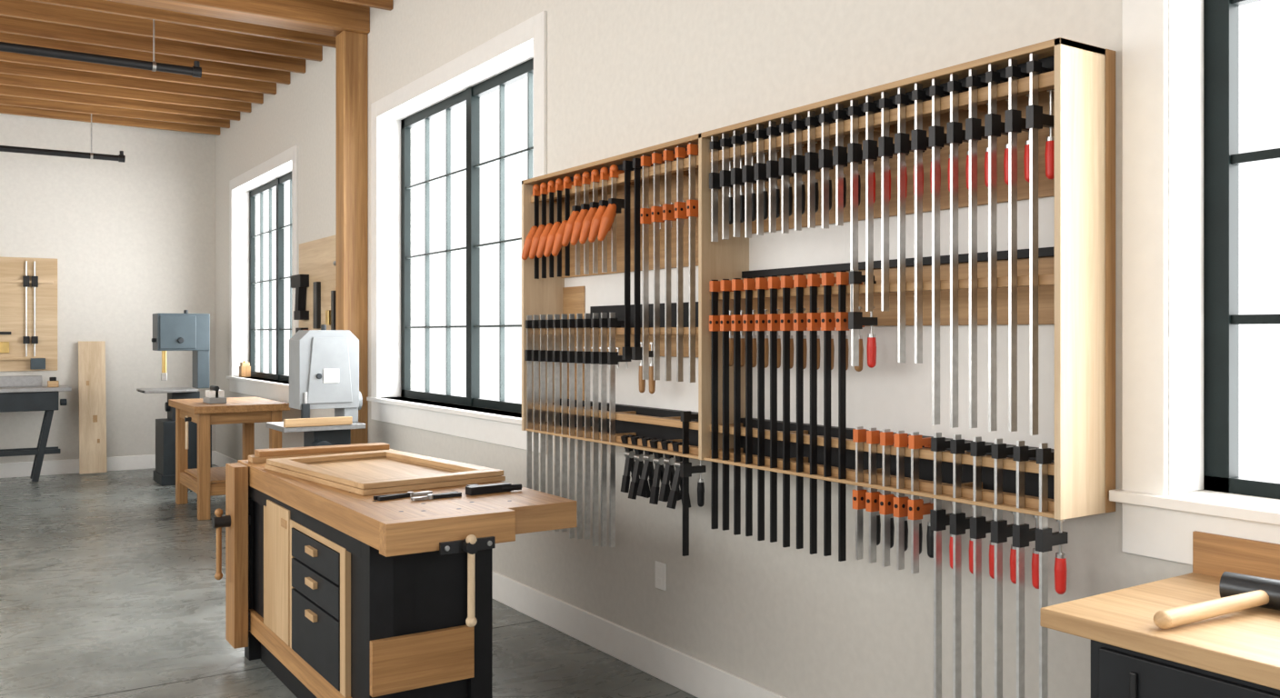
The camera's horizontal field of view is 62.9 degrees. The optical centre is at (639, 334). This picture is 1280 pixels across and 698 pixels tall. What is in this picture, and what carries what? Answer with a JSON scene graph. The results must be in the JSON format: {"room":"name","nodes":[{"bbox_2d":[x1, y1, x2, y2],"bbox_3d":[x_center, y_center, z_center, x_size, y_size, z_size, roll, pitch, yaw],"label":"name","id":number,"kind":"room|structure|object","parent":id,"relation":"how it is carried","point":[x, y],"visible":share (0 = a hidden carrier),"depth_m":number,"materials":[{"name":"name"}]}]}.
{"room":"woodworking shop","nodes":[
{"label":"woodworking shop","id":0,"kind":"room"},
{"bbox_2d":[0,113,215,463],"bbox_3d":[-8.072,-0.573,10.695,7.500,4.255,0.250,0,0,-34],"label":"wall","id":1,"kind":"structure","parent":0,"point":[131,241],"depth_m":11.92,"materials":[{"name":"paint"}]},
{"bbox_2d":[0,256,57,371],"bbox_3d":[-6.942,-0.220,11.244,1.190,1.240,0.080,0,0,-34],"label":"board","id":2,"kind":"object","parent":1,"relation":"attached to","point":[28,286],"visible":1,"depth_m":11.43,"materials":[{"name":"brown wood"}]},
{"bbox_2d":[0,0,393,135],"bbox_3d":[-2.967,-2.475,3.011,7.000,0.250,17.750,0,0,-34],"label":"ceiling","id":3,"kind":"structure","parent":0,"point":[240,62],"depth_m":9.24,"materials":[{"name":"brown wood"}]},
{"bbox_2d":[0,113,125,162],"bbox_3d":[-8.029,-2.105,9.673,5.900,0.488,0.080,0,0,-34],"label":"pipe","id":4,"kind":"object","parent":3,"relation":"hanging from","point":[121,157],"visible":1,"depth_m":10.98,"materials":[{"name":"black metal"}]},
{"bbox_2d":[0,19,201,78],"bbox_3d":[-5.812,-2.155,6.344,5.910,0.388,0.080,0,0,-34],"label":"pipe","id":5,"kind":"object","parent":3,"relation":"hanging from","point":[195,71],"visible":1,"depth_m":7.60,"materials":[{"name":"black metal"}]},
{"bbox_2d":[105,0,369,37],"bbox_3d":[-5.045,-2.450,6.139,7.000,0.300,0.270,0,0,-34],"label":"beam","id":6,"kind":"structure","parent":3,"relation":"attached to","point":[325,17],"depth_m":7.66,"materials":[{"name":"brown wood"}]},
{"bbox_2d":[0,464,697,697],"bbox_3d":[-2.953,1.577,2.990,7.500,0.046,18.750,0,0,-34],"label":"floor","id":7,"kind":"structure","parent":0,"point":[109,588],"depth_m":5.70,"materials":[{"name":"concrete"}]},
{"bbox_2d":[0,375,71,481],"bbox_3d":[-6.614,0.993,10.913,1.170,1.106,0.400,0,0,-34],"label":"jointer","id":8,"kind":"object","parent":7,"relation":"on","point":[20,393],"visible":1,"depth_m":10.96,"materials":[{"name":"metal"}]},
{"bbox_2d":[78,340,107,474],"bbox_3d":[-6.129,0.812,11.701,0.270,1.470,0.184,0,0,-34],"label":"leaning board","id":9,"kind":"object","parent":7,"relation":"on","point":[92,403],"visible":1,"depth_m":11.69,"materials":[{"name":"beige wood"}]},
{"bbox_2d":[136,310,211,486],"bbox_3d":[-4.907,0.647,11.009,0.680,1.815,0.570,0,0,-34],"label":"bandsaw","id":10,"kind":"object","parent":7,"relation":"on","point":[185,331],"visible":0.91,"depth_m":10.90,"materials":[{"name":"metal"}]},
{"bbox_2d":[168,396,289,520],"bbox_3d":[-3.718,1.077,9.355,0.830,0.955,1.200,0,0,-34],"label":"worktable","id":11,"kind":"object","parent":7,"relation":"on","point":[202,480],"visible":0.75,"depth_m":9.01,"materials":[{"name":"brown wood"}]},
{"bbox_2d":[202,385,226,403],"bbox_3d":[-3.726,0.523,9.158,0.140,0.152,0.280,0,0,-34],"label":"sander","id":12,"kind":"object","parent":11,"relation":"on","point":[214,395],"visible":1,"depth_m":9.08,"materials":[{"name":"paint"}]},
{"bbox_2d":[265,324,365,447],"bbox_3d":[-2.265,0.743,7.385,0.610,1.625,0.510,0,0,-34],"label":"bandsaw","id":13,"kind":"object","parent":7,"relation":"on","point":[324,364],"visible":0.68,"depth_m":7.31,"materials":[{"name":"metal"}]},
{"bbox_2d":[335,30,367,444],"bbox_3d":[-2.215,-0.372,8.031,0.190,3.855,0.190,0,0,-34],"label":"post","id":14,"kind":"object","parent":7,"relation":"on","point":[351,47],"visible":0.56,"depth_m":7.96,"materials":[{"name":"brown wood"}]},
{"bbox_2d":[211,460,576,697],"bbox_3d":[-1.133,1.086,4.415,0.900,0.937,2.131,0,0,-34],"label":"workbench","id":15,"kind":"object","parent":7,"relation":"on","point":[338,593],"visible":0.87,"depth_m":3.80,"materials":[{"name":"brown wood"}]},
{"bbox_2d":[248,442,392,463],"bbox_3d":[-1.586,0.590,5.224,0.690,0.055,0.121,0,0,-31],"label":"board","id":16,"kind":"object","parent":15,"relation":"on","point":[261,455],"visible":0.82,"depth_m":5.15,"materials":[{"name":"brown wood"}]},
{"bbox_2d":[265,450,505,495],"bbox_3d":[-1.145,0.595,4.606,0.640,0.044,1.040,0,0,-40],"label":"frame","id":17,"kind":"object","parent":15,"relation":"on","point":[385,471],"visible":1,"depth_m":4.52,"materials":[{"name":"beige wood"}]},
{"bbox_2d":[373,490,432,500],"bbox_3d":[-0.895,0.609,3.963,0.230,0.017,0.051,0,0,-42],"label":"chisel","id":18,"kind":"object","parent":15,"relation":"on","point":[385,497],"visible":1,"depth_m":3.94,"materials":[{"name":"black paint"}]},
{"bbox_2d":[410,491,461,500],"bbox_3d":[-0.768,0.609,3.936,0.200,0.017,0.046,0,0,-42],"label":"chisel","id":19,"kind":"object","parent":15,"relation":"on","point":[451,494],"visible":1,"depth_m":3.93,"materials":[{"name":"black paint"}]},
{"bbox_2d":[465,482,522,495],"bbox_3d":[-0.582,0.602,4.101,0.223,0.030,0.100,0,0,-34],"label":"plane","id":20,"kind":"object","parent":15,"relation":"on","point":[500,487],"visible":1,"depth_m":4.07,"materials":[{"name":"black paint"}]},
{"bbox_2d":[1040,530,1279,697],"bbox_3d":[2.190,1.030,0.975,0.656,1.050,3.700,0,0,-34],"label":"base cabinet","id":21,"kind":"object","parent":7,"relation":"on","point":[1236,655],"visible":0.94,"depth_m":2.20,"materials":[{"name":"brown wood"}]},
{"bbox_2d":[1153,571,1279,629],"bbox_3d":[1.300,0.575,2.184,0.431,0.066,0.309,0,0,-34],"label":"mallet","id":22,"kind":"object","parent":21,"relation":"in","point":[1238,592],"visible":1,"depth_m":2.26,"materials":[{"name":"beige wood"}]},
{"bbox_2d":[215,0,1279,697],"bbox_3d":[0.066,-0.573,4.996,0.250,4.255,18.250,0,0,-34],"label":"wall","id":23,"kind":"structure","parent":0,"point":[623,76],"depth_m":4.30,"materials":[{"name":"paint"}]},
{"bbox_2d":[290,235,335,333],"bbox_3d":[-2.704,-0.270,8.847,0.097,1.100,1.630,0,0,-34],"label":"board","id":24,"kind":"object","parent":23,"relation":"attached to","point":[315,285],"visible":0.41,"depth_m":8.99,"materials":[{"name":"brown wood"}]},
{"bbox_2d":[0,450,787,697],"bbox_3d":[-4.738,1.475,5.676,7.000,0.160,11.800,0,0,-34],"label":"baseboard","id":25,"kind":"structure","parent":23,"relation":"attached to","point":[700,679],"depth_m":5.15,"materials":[{"name":"paint"}]},
{"bbox_2d":[655,560,666,590],"bbox_3d":[0.092,1.090,4.719,0.008,0.120,0.080,0,0,-34],"label":"outlet plate","id":26,"kind":"object","parent":23,"relation":"attached to","point":[660,567],"visible":1,"depth_m":4.71,"materials":[{"name":"paint"}]},
{"bbox_2d":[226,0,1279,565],"bbox_3d":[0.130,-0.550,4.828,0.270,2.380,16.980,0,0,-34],"label":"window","id":27,"kind":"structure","parent":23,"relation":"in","point":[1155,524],"depth_m":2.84,"materials":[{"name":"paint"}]},
{"bbox_2d":[239,360,250,377],"bbox_3d":[-4.382,0.382,11.592,0.100,0.174,0.120,0,0,-34],"label":"block","id":28,"kind":"object","parent":27,"relation":"on","point":[245,368],"visible":1,"depth_m":11.55,"materials":[{"name":"brown wood"}]},
{"bbox_2d":[521,37,1115,697],"bbox_3d":[0.333,0.264,4.092,0.300,2.095,3.093,0,0,-34],"label":"rack","id":29,"kind":"object","parent":23,"relation":"attached to","point":[907,285],"visible":1,"depth_m":3.47,"materials":[{"name":"wood"}]},
{"label":"outside","id":30,"kind":"structure","parent":0,"visible":0},
{"bbox_2d":[256,181,289,375],"bbox_3d":[-3.605,-0.575,10.901,0.010,3.090,3.250,0,0,-34],"label":"window","id":31,"kind":"structure","parent":30,"point":[286,187],"depth_m":11.58,"materials":[{"name":"white glass"}]},
{"bbox_2d":[410,74,533,402],"bbox_3d":[-0.977,-0.575,6.945,0.010,3.090,3.290,0,0,-34],"label":"window","id":32,"kind":"structure","parent":30,"point":[515,94],"depth_m":7.33,"materials":[{"name":"white glass"}]},
{"bbox_2d":[1238,0,1279,480],"bbox_3d":[2.377,-0.598,1.897,0.010,3.045,3.330,0,0,-34],"label":"window","id":33,"kind":"structure","parent":30,"point":[1259,21],"depth_m":2.89,"materials":[{"name":"white glass"}]}
]}

